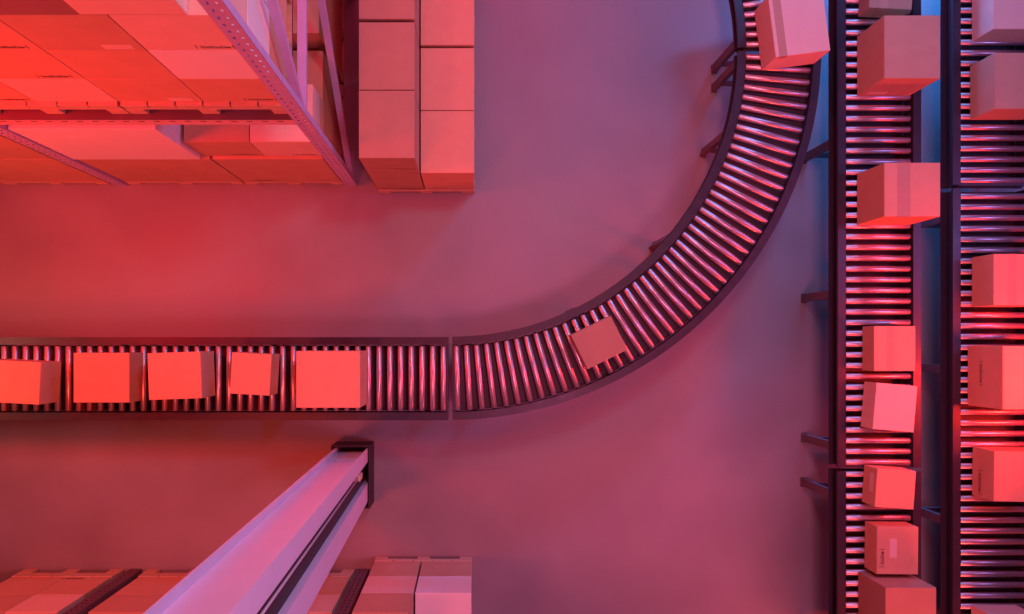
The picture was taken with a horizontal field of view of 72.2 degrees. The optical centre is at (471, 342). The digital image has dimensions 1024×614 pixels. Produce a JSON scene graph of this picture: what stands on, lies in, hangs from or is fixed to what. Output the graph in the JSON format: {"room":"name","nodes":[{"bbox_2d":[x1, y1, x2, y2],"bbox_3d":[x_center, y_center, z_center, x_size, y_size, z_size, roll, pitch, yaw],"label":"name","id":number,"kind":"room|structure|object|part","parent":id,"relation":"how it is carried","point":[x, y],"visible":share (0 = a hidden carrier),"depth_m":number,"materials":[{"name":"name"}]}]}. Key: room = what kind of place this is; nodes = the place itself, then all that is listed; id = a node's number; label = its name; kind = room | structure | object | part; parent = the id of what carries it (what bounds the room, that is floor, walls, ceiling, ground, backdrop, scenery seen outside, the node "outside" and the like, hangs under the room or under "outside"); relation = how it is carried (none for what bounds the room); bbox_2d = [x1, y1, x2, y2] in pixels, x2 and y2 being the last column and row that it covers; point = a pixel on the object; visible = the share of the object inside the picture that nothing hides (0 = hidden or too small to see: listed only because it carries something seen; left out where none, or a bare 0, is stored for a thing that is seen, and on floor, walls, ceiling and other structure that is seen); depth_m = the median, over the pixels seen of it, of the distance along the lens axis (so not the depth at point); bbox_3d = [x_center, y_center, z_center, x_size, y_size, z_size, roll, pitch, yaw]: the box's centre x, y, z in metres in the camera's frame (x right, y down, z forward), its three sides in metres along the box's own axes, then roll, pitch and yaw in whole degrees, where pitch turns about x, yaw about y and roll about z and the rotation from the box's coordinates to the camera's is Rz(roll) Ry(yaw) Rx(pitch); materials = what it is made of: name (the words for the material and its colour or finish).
{"room":"distribution center","nodes":[
{"label":"distribution center","id":0,"kind":"room"},
{"bbox_2d":[0,0,1023,613],"bbox_3d":[0.000,0.000,8.100,32.000,0.200,28.000,0,90,0],"label":"floor","id":1,"kind":"structure","parent":0,"point":[671,485],"depth_m":8.00,"materials":[{"name":"concrete"}]},
{"bbox_2d":[0,181,110,184],"bbox_3d":[-4.720,-2.356,7.935,1.200,0.130,1.100,0,90,0],"label":"wooden pallet","id":2,"kind":"object","parent":1,"relation":"on","point":[105,182],"visible":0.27,"depth_m":7.88,"materials":[{"name":"brown wood"}]},
{"bbox_2d":[0,158,104,181],"bbox_3d":[-4.720,-2.346,7.384,1.190,0.970,1.070,0,90,0],"label":"cardboard box","id":3,"kind":"object","parent":2,"relation":"on","point":[11,170],"visible":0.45,"depth_m":7.44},
{"bbox_2d":[0,135,52,158],"bbox_3d":[-4.720,-2.346,6.418,1.190,0.950,1.070,0,90,0],"label":"cardboard box","id":4,"kind":"object","parent":3,"relation":"on","point":[9,149],"visible":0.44,"depth_m":6.62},
{"bbox_2d":[11,569,123,595],"bbox_3d":[-4.537,3.078,7.870,1.125,0.260,1.000,0,90,0],"label":"wooden pallet","id":5,"kind":"object","parent":1,"relation":"on","point":[113,573],"visible":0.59,"depth_m":7.81,"materials":[{"name":"brown wood"}]},
{"bbox_2d":[0,577,64,594],"bbox_3d":[-4.790,2.892,7.472,0.584,0.534,0.614,0,90,0],"label":"cardboard box","id":6,"kind":"object","parent":5,"relation":"on","point":[13,585],"visible":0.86,"depth_m":7.49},
{"bbox_2d":[0,594,33,613],"bbox_3d":[-4.790,2.892,6.960,0.584,0.478,0.614,0,90,0],"label":"cardboard box","id":7,"kind":"object","parent":6,"relation":"on","point":[7,601],"visible":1,"depth_m":7.03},
{"bbox_2d":[37,577,110,613],"bbox_3d":[-4.240,2.891,7.472,0.504,0.534,0.616,0,90,0],"label":"cardboard box","id":8,"kind":"object","parent":5,"relation":"on","point":[87,586],"visible":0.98,"depth_m":7.46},
{"bbox_2d":[4,594,83,613],"bbox_3d":[-4.240,2.892,6.960,0.504,0.478,0.614,0,90,0],"label":"cardboard box","id":9,"kind":"object","parent":8,"relation":"on","point":[38,603],"visible":1,"depth_m":6.93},
{"bbox_2d":[138,569,193,576],"bbox_3d":[-3.125,3.078,7.870,1.150,0.260,1.000,0,90,0],"label":"wooden pallet","id":10,"kind":"object","parent":1,"relation":"on","point":[149,572],"visible":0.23,"depth_m":7.79,"materials":[{"name":"brown wood"}]},
{"bbox_2d":[115,577,183,593],"bbox_3d":[-3.410,2.892,7.472,0.554,0.534,0.614,0,90,0],"label":"cardboard box","id":11,"kind":"object","parent":10,"relation":"on","point":[140,585],"visible":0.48,"depth_m":7.46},
{"bbox_2d":[88,594,164,613],"bbox_3d":[-3.410,2.892,6.960,0.554,0.478,0.614,0,90,0],"label":"cardboard box","id":12,"kind":"object","parent":11,"relation":"on","point":[117,603],"visible":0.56,"depth_m":6.92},
{"bbox_2d":[0,0,356,185],"bbox_3d":[-4.015,-2.919,5.350,5.418,5.300,2.250,0,90,0],"label":"rack","id":13,"kind":"object","parent":1,"relation":"on","point":[296,91],"visible":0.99,"depth_m":5.63,"materials":[{"name":"metal"}]},
{"bbox_2d":[0,101,129,113],"bbox_3d":[-3.335,-2.338,5.525,1.180,0.207,1.000,0,90,0],"label":"wooden pallet","id":14,"kind":"object","parent":13,"relation":"on","point":[49,107],"visible":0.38,"depth_m":5.44,"materials":[{"name":"brown wood"}]},
{"bbox_2d":[0,82,33,100],"bbox_3d":[-3.652,-2.113,5.191,0.537,0.458,0.492,0,90,0],"label":"cardboard box","id":15,"kind":"object","parent":14,"relation":"on","point":[7,93],"visible":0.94,"depth_m":5.29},
{"bbox_2d":[0,78,117,100],"bbox_3d":[-3.058,-2.114,5.191,0.637,0.458,0.490,0,90,0],"label":"cardboard box","id":16,"kind":"object","parent":14,"relation":"on","point":[35,89],"visible":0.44,"depth_m":5.16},
{"bbox_2d":[0,50,84,78],"bbox_3d":[-3.058,-2.113,4.716,0.637,0.478,0.492,0,90,0],"label":"cardboard box","id":17,"kind":"object","parent":16,"relation":"on","point":[14,64],"visible":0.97,"depth_m":4.73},
{"bbox_2d":[0,20,42,49],"bbox_3d":[-3.058,-2.113,4.231,0.637,0.478,0.492,0,90,0],"label":"cardboard box","id":18,"kind":"object","parent":17,"relation":"on","point":[10,39],"visible":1,"depth_m":4.34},
{"bbox_2d":[120,0,291,113],"bbox_3d":[-2.087,-2.338,5.525,1.285,0.207,1.000,0,90,0],"label":"wooden pallet","id":19,"kind":"object","parent":13,"relation":"on","point":[134,107],"visible":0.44,"depth_m":5.45,"materials":[{"name":"brown wood"}]},
{"bbox_2d":[87,78,202,100],"bbox_3d":[-2.407,-2.113,5.191,0.648,0.458,0.492,0,90,0],"label":"cardboard box","id":20,"kind":"object","parent":19,"relation":"on","point":[120,89],"visible":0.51,"depth_m":5.16,"materials":[{"name":"cardboard"}]},
{"bbox_2d":[45,50,177,78],"bbox_3d":[-2.407,-2.114,4.716,0.648,0.478,0.490,0,90,0],"label":"cardboard box","id":21,"kind":"object","parent":20,"relation":"on","point":[90,64],"visible":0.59,"depth_m":4.70,"materials":[{"name":"cardboard"}]},
{"bbox_2d":[0,0,145,49],"bbox_3d":[-2.407,-2.113,4.231,0.648,0.478,0.492,0,90,0],"label":"cardboard box","id":22,"kind":"object","parent":21,"relation":"on","point":[49,24],"visible":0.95,"depth_m":4.13,"materials":[{"name":"cardboard"}]},
{"bbox_2d":[64,0,186,13],"bbox_3d":[-1.925,-2.114,3.742,0.614,0.485,0.490,0,90,0],"label":"cardboard box","id":23,"kind":"object","parent":22,"relation":"on","point":[81,6],"visible":1,"depth_m":3.90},
{"bbox_2d":[180,11,286,100],"bbox_3d":[-1.754,-2.113,5.191,0.641,0.458,0.492,0,90,0],"label":"cardboard box","id":24,"kind":"object","parent":19,"relation":"on","point":[206,89],"visible":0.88,"depth_m":5.14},
{"bbox_2d":[148,0,268,78],"bbox_3d":[-1.754,-2.114,4.716,0.641,0.478,0.490,0,90,0],"label":"cardboard box","id":25,"kind":"object","parent":24,"relation":"on","point":[184,64],"visible":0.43,"depth_m":4.70,"materials":[{"name":"cardboard"}]},
{"bbox_2d":[108,0,246,49],"bbox_3d":[-1.754,-2.113,4.231,0.641,0.478,0.492,0,90,0],"label":"cardboard box","id":26,"kind":"object","parent":25,"relation":"on","point":[193,30],"visible":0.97,"depth_m":4.20,"materials":[{"name":"cardboard"}]},
{"bbox_2d":[268,0,286,33],"bbox_3d":[-1.754,-2.614,5.191,0.641,0.458,0.490,0,90,0],"label":"cardboard box","id":27,"kind":"object","parent":19,"relation":"on","point":[282,3],"visible":0.04,"depth_m":5.35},
{"bbox_2d":[126,181,245,184],"bbox_3d":[-3.245,-2.356,7.935,1.320,0.130,1.100,0,90,0],"label":"wooden pallet","id":28,"kind":"object","parent":1,"relation":"on","point":[242,182],"visible":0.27,"depth_m":7.88,"materials":[{"name":"brown wood"}]},
{"bbox_2d":[78,154,241,181],"bbox_3d":[-3.240,-2.346,7.384,1.310,0.970,1.070,0,90,0],"label":"cardboard box","id":29,"kind":"object","parent":28,"relation":"on","point":[204,169],"visible":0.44,"depth_m":7.31,"materials":[{"name":"cardboard"}]},
{"bbox_2d":[8,125,199,158],"bbox_3d":[-3.297,-2.306,6.401,1.247,0.980,1.000,0,90,0],"label":"cardboard box","id":30,"kind":"object","parent":29,"relation":"on","point":[72,141],"visible":0.33,"depth_m":6.27,"materials":[{"name":"cardboard"}]},
{"bbox_2d":[63,569,368,613],"bbox_3d":[-3.840,3.138,5.900,5.328,4.200,1.120,0,90,0],"label":"rack","id":31,"kind":"object","parent":1,"relation":"on","point":[99,596],"visible":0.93,"depth_m":7.26,"materials":[{"name":"metal"}]},
{"bbox_2d":[0,337,448,419],"bbox_3d":[-3.049,0.371,7.593,5.609,0.815,0.864,0,90,0],"label":"conveyor","id":32,"kind":"object","parent":1,"relation":"on","point":[400,378],"visible":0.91,"depth_m":7.20,"materials":[{"name":"metal"}]},
{"bbox_2d":[0,359,60,404],"bbox_3d":[-4.501,0.383,7.027,0.539,0.344,0.417,3,90,0],"label":"cardboard box","id":33,"kind":"object","parent":32,"relation":"on","point":[22,381],"visible":1,"depth_m":6.86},
{"bbox_2d":[74,352,141,402],"bbox_3d":[-3.669,0.344,7.064,0.554,0.270,0.494,0,90,0],"label":"cardboard box","id":34,"kind":"object","parent":32,"relation":"on","point":[99,377],"visible":1,"depth_m":6.93,"materials":[{"name":"cardboard"}]},
{"bbox_2d":[147,351,214,399],"bbox_3d":[-2.906,0.320,7.019,0.520,0.360,0.459,-2,90,0],"label":"cardboard box","id":35,"kind":"object","parent":32,"relation":"on","point":[171,375],"visible":1,"depth_m":6.84,"materials":[{"name":"cardboard"}]},
{"bbox_3d":[-3.047,-0.021,7.282,5.600,0.195,0.080,0,90,0],"label":"rail","id":36,"kind":"part","parent":32,"relation":"part of","materials":[{"name":"metal"}]},
{"bbox_3d":[-3.047,0.753,7.282,5.600,0.195,0.080,0,90,0],"label":"rail","id":37,"kind":"part","parent":32,"relation":"part of","materials":[{"name":"metal"}]},
{"bbox_2d":[230,352,279,395],"bbox_3d":[-2.185,0.306,7.054,0.394,0.290,0.410,3,90,0],"label":"cardboard box","id":38,"kind":"object","parent":32,"relation":"on","point":[252,373],"visible":1,"depth_m":6.91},
{"bbox_2d":[296,351,366,407],"bbox_3d":[-1.392,0.352,6.984,0.621,0.430,0.550,0,90,0],"label":"cardboard box","id":39,"kind":"object","parent":32,"relation":"on","point":[324,379],"visible":1,"depth_m":6.77,"materials":[{"name":"cardboard"}]},
{"bbox_2d":[143,447,367,613],"bbox_3d":[-1.192,1.415,3.250,0.645,9.500,0.656,0,90,0],"label":"steel column","id":40,"kind":"structure","parent":1,"relation":"on","point":[279,562],"depth_m":4.32,"materials":[{"name":"metal"}]},
{"bbox_2d":[331,441,373,508],"bbox_3d":[-1.331,1.470,7.830,0.427,0.340,0.690,0,90,0],"label":"guard","id":41,"kind":"object","parent":40,"relation":"attached to","point":[370,444],"visible":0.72,"depth_m":7.76,"materials":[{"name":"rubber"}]},
{"bbox_3d":[-1.331,1.133,7.830,0.427,0.340,0.016,0,90,0],"label":"guard panel","id":42,"kind":"part","parent":41,"relation":"part of","materials":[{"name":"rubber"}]},
{"bbox_3d":[-1.126,1.470,7.830,0.016,0.340,0.658,0,90,0],"label":"guard panel","id":43,"kind":"part","parent":41,"relation":"part of","materials":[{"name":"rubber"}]},
{"bbox_2d":[244,85,343,184],"bbox_3d":[-2.015,-2.356,7.935,1.110,0.130,1.100,0,90,0],"label":"wooden pallet","id":44,"kind":"object","parent":1,"relation":"on","point":[342,87],"visible":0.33,"depth_m":7.90,"materials":[{"name":"brown wood"}]},
{"bbox_2d":[212,51,340,181],"bbox_3d":[-2.015,-2.345,7.384,1.090,0.970,1.072,0,90,0],"label":"cardboard box","id":45,"kind":"object","parent":44,"relation":"on","point":[264,168],"visible":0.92,"depth_m":7.17,"materials":[{"name":"cardboard"}]},
{"bbox_2d":[184,125,263,155],"bbox_3d":[-2.342,-2.106,6.651,0.600,0.482,0.532,0,90,0],"label":"cardboard box","id":46,"kind":"object","parent":45,"relation":"on","point":[208,140],"visible":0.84,"depth_m":6.41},
{"bbox_2d":[250,84,323,155],"bbox_3d":[-1.748,-2.106,6.651,0.575,0.482,0.532,0,90,0],"label":"cardboard box","id":47,"kind":"object","parent":45,"relation":"on","point":[271,140],"visible":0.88,"depth_m":6.43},
{"bbox_2d":[338,0,343,83],"bbox_3d":[-2.040,-3.510,7.935,1.160,0.130,1.100,0,90,0],"label":"wooden pallet","id":48,"kind":"object","parent":1,"relation":"on","point":[341,81],"visible":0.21,"depth_m":7.99,"materials":[{"name":"brown wood"}]},
{"bbox_2d":[293,0,341,78],"bbox_3d":[-2.040,-3.500,7.284,1.150,1.170,1.070,0,90,0],"label":"cardboard box","id":49,"kind":"object","parent":48,"relation":"on","point":[315,38],"visible":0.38,"depth_m":7.05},
{"bbox_2d":[327,569,354,613],"bbox_3d":[-1.933,3.078,7.870,1.195,0.260,1.000,0,90,0],"label":"wooden pallet","id":50,"kind":"object","parent":1,"relation":"on","point":[350,573],"visible":0.17,"depth_m":7.83,"materials":[{"name":"brown wood"}]},
{"bbox_2d":[318,577,349,613],"bbox_3d":[-1.637,2.891,7.472,0.579,0.534,0.616,0,90,0],"label":"cardboard box","id":51,"kind":"object","parent":50,"relation":"on","point":[331,585],"visible":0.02,"depth_m":7.46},
{"bbox_2d":[307,594,340,613],"bbox_3d":[-1.637,2.892,6.960,0.579,0.478,0.614,0,90,0],"label":"cardboard box","id":52,"kind":"object","parent":51,"relation":"on","point":[323,603],"visible":0.44,"depth_m":6.95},
{"bbox_2d":[375,556,471,613],"bbox_3d":[-0.548,3.074,7.915,1.093,0.170,1.280,0,90,0],"label":"wooden pallet","id":53,"kind":"object","parent":1,"relation":"on","point":[378,558],"visible":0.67,"depth_m":7.88,"materials":[{"name":"brown wood"}]},
{"bbox_2d":[369,561,420,582],"bbox_3d":[-0.831,2.756,7.582,0.512,0.494,0.629,0,90,0],"label":"cardboard box","id":54,"kind":"object","parent":53,"relation":"on","point":[380,568],"visible":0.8,"depth_m":7.58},
{"bbox_2d":[361,576,416,613],"bbox_3d":[-0.831,2.756,7.082,0.512,0.494,0.629,0,90,0],"label":"cardboard box","id":55,"kind":"object","parent":54,"relation":"on","point":[373,584],"visible":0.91,"depth_m":7.08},
{"bbox_2d":[352,593,412,613],"bbox_3d":[-0.831,2.756,6.580,0.512,0.498,0.629,0,90,0],"label":"cardboard box","id":56,"kind":"object","parent":55,"relation":"on","point":[367,603],"visible":1,"depth_m":6.56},
{"bbox_2d":[419,561,470,575],"bbox_3d":[-0.281,2.756,7.582,0.548,0.494,0.629,0,90,0],"label":"cardboard box","id":57,"kind":"object","parent":53,"relation":"on","point":[428,568],"visible":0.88,"depth_m":7.58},
{"bbox_2d":[415,576,470,613],"bbox_3d":[-0.281,2.756,7.080,0.548,0.498,0.629,0,90,0],"label":"cardboard box","id":58,"kind":"object","parent":57,"relation":"on","point":[433,594],"visible":1,"depth_m":6.83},
{"bbox_2d":[378,79,474,192],"bbox_3d":[-0.515,-2.348,7.925,1.090,0.150,1.280,0,90,0],"label":"wooden pallet","id":59,"kind":"object","parent":1,"relation":"on","point":[424,190],"visible":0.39,"depth_m":7.91,"materials":[{"name":"brown wood"}]},
{"bbox_2d":[373,179,423,189],"bbox_3d":[-0.792,-2.030,7.627,0.519,0.444,0.631,0,90,0],"label":"cardboard box","id":60,"kind":"object","parent":59,"relation":"on","point":[380,184],"visible":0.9,"depth_m":7.58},
{"bbox_2d":[366,108,421,179],"bbox_3d":[-0.792,-2.031,7.182,0.519,0.434,0.629,0,90,0],"label":"cardboard box","id":61,"kind":"object","parent":60,"relation":"on","point":[374,174],"visible":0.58,"depth_m":7.13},
{"bbox_2d":[359,91,417,169],"bbox_3d":[-0.792,-2.030,6.730,0.519,0.458,0.631,0,90,0],"label":"cardboard box","id":62,"kind":"object","parent":61,"relation":"on","point":[388,120],"visible":1,"depth_m":6.50,"materials":[{"name":"cardboard"}]},
{"bbox_2d":[424,182,473,189],"bbox_3d":[-0.248,-2.031,7.652,0.541,0.394,0.629,0,90,0],"label":"cardboard box","id":63,"kind":"object","parent":59,"relation":"on","point":[428,185],"visible":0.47,"depth_m":7.63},
{"bbox_2d":[421,111,473,181],"bbox_3d":[-0.248,-2.031,7.260,0.541,0.378,0.629,0,90,0],"label":"cardboard box","id":64,"kind":"object","parent":63,"relation":"on","point":[447,137],"visible":1,"depth_m":7.07,"materials":[{"name":"cardboard"}]},
{"bbox_3d":[-0.793,-2.667,7.627,0.519,0.444,0.629,0,90,0],"label":"cardboard box","id":65,"kind":"object","parent":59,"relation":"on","visible":0},
{"bbox_2d":[418,44,420,116],"bbox_3d":[-0.792,-2.667,7.182,0.519,0.434,0.629,0,90,0],"label":"cardboard box","id":66,"kind":"object","parent":65,"relation":"on","point":[419,55],"visible":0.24,"depth_m":7.11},
{"bbox_2d":[359,22,417,103],"bbox_3d":[-0.792,-2.667,6.730,0.519,0.458,0.629,0,90,0],"label":"cardboard box","id":67,"kind":"object","parent":66,"relation":"on","point":[388,51],"visible":0.89,"depth_m":6.50,"materials":[{"name":"cardboard"}]},
{"bbox_3d":[-0.249,-2.667,7.652,0.541,0.394,0.629,0,90,0],"label":"cardboard box","id":68,"kind":"object","parent":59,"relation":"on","visible":0},
{"bbox_2d":[421,48,473,110],"bbox_3d":[-0.248,-2.667,7.260,0.541,0.378,0.629,0,90,0],"label":"cardboard box","id":69,"kind":"object","parent":68,"relation":"on","point":[447,74],"visible":0.81,"depth_m":7.07,"materials":[{"name":"cardboard"}]},
{"bbox_2d":[452,51,820,419],"bbox_3d":[1.868,-0.929,7.593,1.706,0.815,5.351,45,90,0],"label":"conveyor","id":70,"kind":"object","parent":1,"relation":"on","point":[751,178],"visible":0.96,"depth_m":7.21,"materials":[{"name":"metal"}]},
{"bbox_2d":[569,316,626,368],"bbox_3d":[1.279,-0.005,7.119,0.449,0.160,0.382,-26,90,0],"label":"cardboard box","id":71,"kind":"object","parent":70,"relation":"on","point":[600,341],"visible":1,"depth_m":7.04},
{"bbox_3d":[1.594,-1.203,7.247,0.932,0.125,4.263,45,90,0],"label":"rail","id":72,"kind":"part","parent":70,"relation":"part of","materials":[{"name":"metal"}]},
{"bbox_3d":[2.069,-1.107,7.652,0.046,0.681,0.087,40,90,0],"label":"leg","id":73,"kind":"part","parent":70,"relation":"part of","materials":[{"name":"paint"}]},
{"bbox_3d":[2.640,-2.173,7.652,0.046,0.681,0.087,16,90,0],"label":"leg","id":74,"kind":"part","parent":70,"relation":"part of","materials":[{"name":"paint"}]},
{"bbox_3d":[2.760,-2.911,7.652,0.046,0.681,0.087,2,90,0],"label":"leg","id":75,"kind":"part","parent":70,"relation":"part of","materials":[{"name":"paint"}]},
{"bbox_2d":[711,0,763,73],"bbox_3d":[3.108,-3.514,7.593,0.883,0.815,1.076,-8,90,0],"label":"conveyor","id":76,"kind":"object","parent":1,"relation":"on","point":[745,38],"visible":0.44,"depth_m":7.23,"materials":[{"name":"metal"}]},
{"bbox_3d":[2.760,-3.124,7.652,0.046,0.681,0.087,-2,90,0],"label":"leg","id":77,"kind":"part","parent":76,"relation":"part of","materials":[{"name":"paint"}]},
{"bbox_3d":[2.726,-3.450,7.247,0.109,0.125,0.844,-8,90,0],"label":"rail","id":78,"kind":"part","parent":76,"relation":"part of","materials":[{"name":"metal"}]},
{"bbox_2d":[754,0,829,69],"bbox_3d":[3.202,-3.134,7.016,0.540,0.334,0.615,-7,90,0],"label":"cardboard box","id":79,"kind":"object","parent":76,"relation":"on","point":[790,33],"visible":1,"depth_m":6.85,"materials":[{"name":"cardboard"}]},
{"bbox_2d":[800,468,920,613],"bbox_3d":[4.179,2.534,7.593,0.864,0.815,2.432,0,90,0],"label":"conveyor","id":80,"kind":"object","parent":1,"relation":"on","point":[847,513],"visible":0.49,"depth_m":7.21,"materials":[{"name":"metal"}]},
{"bbox_3d":[3.786,1.588,7.686,0.046,0.611,0.087,0,90,0],"label":"leg","id":81,"kind":"part","parent":80,"relation":"part of","materials":[{"name":"paint"}]},
{"bbox_3d":[3.797,2.519,7.282,0.080,0.195,2.402,0,90,0],"label":"rail","id":82,"kind":"part","parent":80,"relation":"part of","materials":[{"name":"metal"}]},
{"bbox_2d":[862,465,915,508],"bbox_3d":[4.213,1.454,7.082,0.390,0.234,0.383,4,90,0],"label":"cardboard box","id":83,"kind":"object","parent":80,"relation":"on","point":[883,486],"visible":1,"depth_m":6.96,"materials":[{"name":"cardboard"}]},
{"bbox_2d":[864,521,917,573],"bbox_3d":[4.244,2.071,7.089,0.414,0.221,0.474,1,90,0],"label":"cardboard box","id":84,"kind":"object","parent":80,"relation":"on","point":[891,547],"visible":1,"depth_m":6.98,"materials":[{"name":"cardboard"}]},
{"bbox_2d":[858,572,935,613],"bbox_3d":[4.217,2.618,6.962,0.490,0.474,0.538,0,90,0],"label":"cardboard box","id":85,"kind":"object","parent":80,"relation":"on","point":[877,593],"visible":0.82,"depth_m":6.77,"materials":[{"name":"cardboard"}]},
{"bbox_3d":[4.571,2.519,7.282,0.080,0.195,2.402,0,90,0],"label":"rail","id":86,"kind":"part","parent":80,"relation":"part of","materials":[{"name":"metal"}]},
{"bbox_2d":[801,0,920,467],"bbox_3d":[4.189,-1.583,7.593,0.864,0.815,5.733,0,90,0],"label":"conveyor","id":87,"kind":"object","parent":1,"relation":"on","point":[874,271],"visible":0.72,"depth_m":7.21,"materials":[{"name":"metal"}]},
{"bbox_3d":[3.786,-0.512,7.686,0.046,0.611,0.087,0,90,0],"label":"leg","id":88,"kind":"part","parent":87,"relation":"part of","materials":[{"name":"paint"}]},
{"bbox_3d":[3.786,1.078,7.686,0.046,0.611,0.087,0,90,0],"label":"leg","id":89,"kind":"part","parent":87,"relation":"part of","materials":[{"name":"paint"}]},
{"bbox_3d":[3.786,-2.102,7.686,0.046,0.611,0.087,0,90,0],"label":"leg","id":90,"kind":"part","parent":87,"relation":"part of","materials":[{"name":"paint"}]},
{"bbox_3d":[3.797,-1.571,7.282,0.080,0.195,5.698,0,90,0],"label":"rail","id":91,"kind":"part","parent":87,"relation":"part of","materials":[{"name":"metal"}]},
{"bbox_2d":[858,0,911,17],"bbox_3d":[4.197,-3.568,7.099,0.430,0.200,0.452,3,90,0],"label":"cardboard box","id":92,"kind":"object","parent":87,"relation":"on","point":[867,8],"visible":0.87,"depth_m":7.02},
{"bbox_2d":[862,326,914,370],"bbox_3d":[4.221,0.055,7.094,0.414,0.210,0.451,0,90,0],"label":"cardboard box","id":93,"kind":"object","parent":87,"relation":"on","point":[884,348],"visible":1,"depth_m":6.99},
{"bbox_2d":[861,382,916,431],"bbox_3d":[4.219,0.644,7.089,0.411,0.220,0.464,5,90,0],"label":"cardboard box","id":94,"kind":"object","parent":87,"relation":"on","point":[885,406],"visible":1,"depth_m":6.98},
{"bbox_2d":[857,15,939,95],"bbox_3d":[4.230,-2.845,6.962,0.540,0.474,0.608,0,90,0],"label":"cardboard box","id":95,"kind":"object","parent":87,"relation":"on","point":[898,55],"visible":1,"depth_m":6.72,"materials":[{"name":"cardboard"}]},
{"bbox_2d":[857,162,939,224],"bbox_3d":[4.230,-1.474,6.961,0.540,0.475,0.521,0,90,0],"label":"cardboard box","id":96,"kind":"object","parent":87,"relation":"on","point":[899,193],"visible":1,"depth_m":6.72,"materials":[{"name":"cardboard"}]},
{"bbox_3d":[4.571,-1.571,7.282,0.080,0.195,5.698,0,90,0],"label":"rail","id":97,"kind":"part","parent":87,"relation":"part of","materials":[{"name":"metal"}]},
{"bbox_2d":[921,188,1023,613],"bbox_3d":[5.359,1.082,7.593,0.864,0.815,5.336,0,90,0],"label":"conveyor","id":98,"kind":"object","parent":1,"relation":"on","point":[982,540],"visible":0.76,"depth_m":7.22,"materials":[{"name":"metal"}]},
{"bbox_3d":[4.967,1.864,7.686,0.046,0.611,0.087,0,90,0],"label":"leg","id":99,"kind":"part","parent":98,"relation":"part of","materials":[{"name":"paint"}]},
{"bbox_3d":[4.967,0.274,7.686,0.046,0.611,0.087,0,90,0],"label":"leg","id":100,"kind":"part","parent":98,"relation":"part of","materials":[{"name":"paint"}]},
{"bbox_3d":[4.967,-1.316,7.686,0.046,0.611,0.087,0,90,0],"label":"leg","id":101,"kind":"part","parent":98,"relation":"part of","materials":[{"name":"paint"}]},
{"bbox_3d":[4.977,1.067,7.282,0.080,0.195,5.306,0,90,0],"label":"rail","id":102,"kind":"part","parent":98,"relation":"part of","materials":[{"name":"metal"}]},
{"bbox_2d":[968,346,1023,409],"bbox_3d":[5.367,0.334,6.962,0.540,0.474,0.611,0,90,0],"label":"cardboard box","id":103,"kind":"object","parent":98,"relation":"on","point":[995,373],"visible":1,"depth_m":6.80,"materials":[{"name":"cardboard"}]},
{"bbox_2d":[971,605,1023,613],"bbox_3d":[5.359,2.918,7.049,0.453,0.300,0.453,0,90,0],"label":"cardboard box","id":104,"kind":"object","parent":98,"relation":"on","point":[975,609],"visible":1,"depth_m":7.09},
{"bbox_2d":[972,447,1023,501],"bbox_3d":[5.410,1.317,7.049,0.534,0.300,0.498,1,90,0],"label":"cardboard box","id":105,"kind":"object","parent":98,"relation":"on","point":[997,472],"visible":1,"depth_m":6.90,"materials":[{"name":"cardboard"}]},
{"bbox_2d":[972,254,1023,306],"bbox_3d":[5.407,-0.625,7.049,0.532,0.300,0.512,0,90,0],"label":"cardboard box","id":106,"kind":"object","parent":98,"relation":"on","point":[997,279],"visible":1,"depth_m":6.90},
{"bbox_3d":[5.751,1.067,7.282,0.080,0.195,5.306,0,90,0],"label":"rail","id":107,"kind":"part","parent":98,"relation":"part of","materials":[{"name":"metal"}]},
{"bbox_2d":[940,0,1023,188],"bbox_3d":[5.369,-3.036,7.593,0.864,0.815,2.829,0,90,0],"label":"conveyor","id":108,"kind":"object","parent":1,"relation":"on","point":[973,153],"visible":0.74,"depth_m":7.22,"materials":[{"name":"metal"}]},
{"bbox_3d":[4.977,-3.023,7.282,0.080,0.195,2.794,0,90,0],"label":"rail","id":109,"kind":"part","parent":108,"relation":"part of","materials":[{"name":"metal"}]},
{"bbox_2d":[970,53,1023,119],"bbox_3d":[5.386,-2.569,7.027,0.529,0.344,0.550,0,90,0],"label":"cardboard box","id":110,"kind":"object","parent":108,"relation":"on","point":[997,80],"visible":1,"depth_m":6.88,"materials":[{"name":"cardboard"}]},
{"bbox_2d":[972,0,1023,41],"bbox_3d":[5.407,-3.351,7.049,0.532,0.300,0.513,0,90,0],"label":"cardboard box","id":111,"kind":"object","parent":108,"relation":"on","point":[992,20],"visible":1,"depth_m":6.96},
{"bbox_3d":[5.751,-3.023,7.282,0.080,0.195,2.794,0,90,0],"label":"rail","id":112,"kind":"part","parent":108,"relation":"part of","materials":[{"name":"metal"}]},
{"bbox_3d":[-0.515,-3.640,7.925,1.090,0.150,1.280,0,90,0],"label":"wooden pallet","id":113,"kind":"object","parent":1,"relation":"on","visible":0},
{"bbox_3d":[-0.793,-3.322,7.627,0.519,0.444,0.631,0,90,0],"label":"cardboard box","id":114,"kind":"object","parent":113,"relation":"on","visible":0},
{"bbox_2d":[418,0,420,54],"bbox_3d":[-0.792,-3.324,7.182,0.519,0.434,0.629,0,90,0],"label":"cardboard box","id":115,"kind":"object","parent":114,"relation":"on","point":[419,1],"visible":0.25,"depth_m":7.11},
{"bbox_2d":[359,0,417,38],"bbox_3d":[-0.792,-3.322,6.730,0.519,0.458,0.631,0,90,0],"label":"cardboard box","id":116,"kind":"object","parent":115,"relation":"on","point":[369,10],"visible":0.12,"depth_m":6.50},
{"bbox_3d":[-0.249,-3.323,7.652,0.541,0.394,0.629,0,90,0],"label":"cardboard box","id":117,"kind":"object","parent":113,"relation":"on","visible":0},
{"bbox_2d":[421,0,473,47],"bbox_3d":[-0.248,-3.324,7.260,0.541,0.378,0.629,0,90,0],"label":"cardboard box","id":118,"kind":"object","parent":117,"relation":"on","point":[444,23],"visible":0.76,"depth_m":7.07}
]}

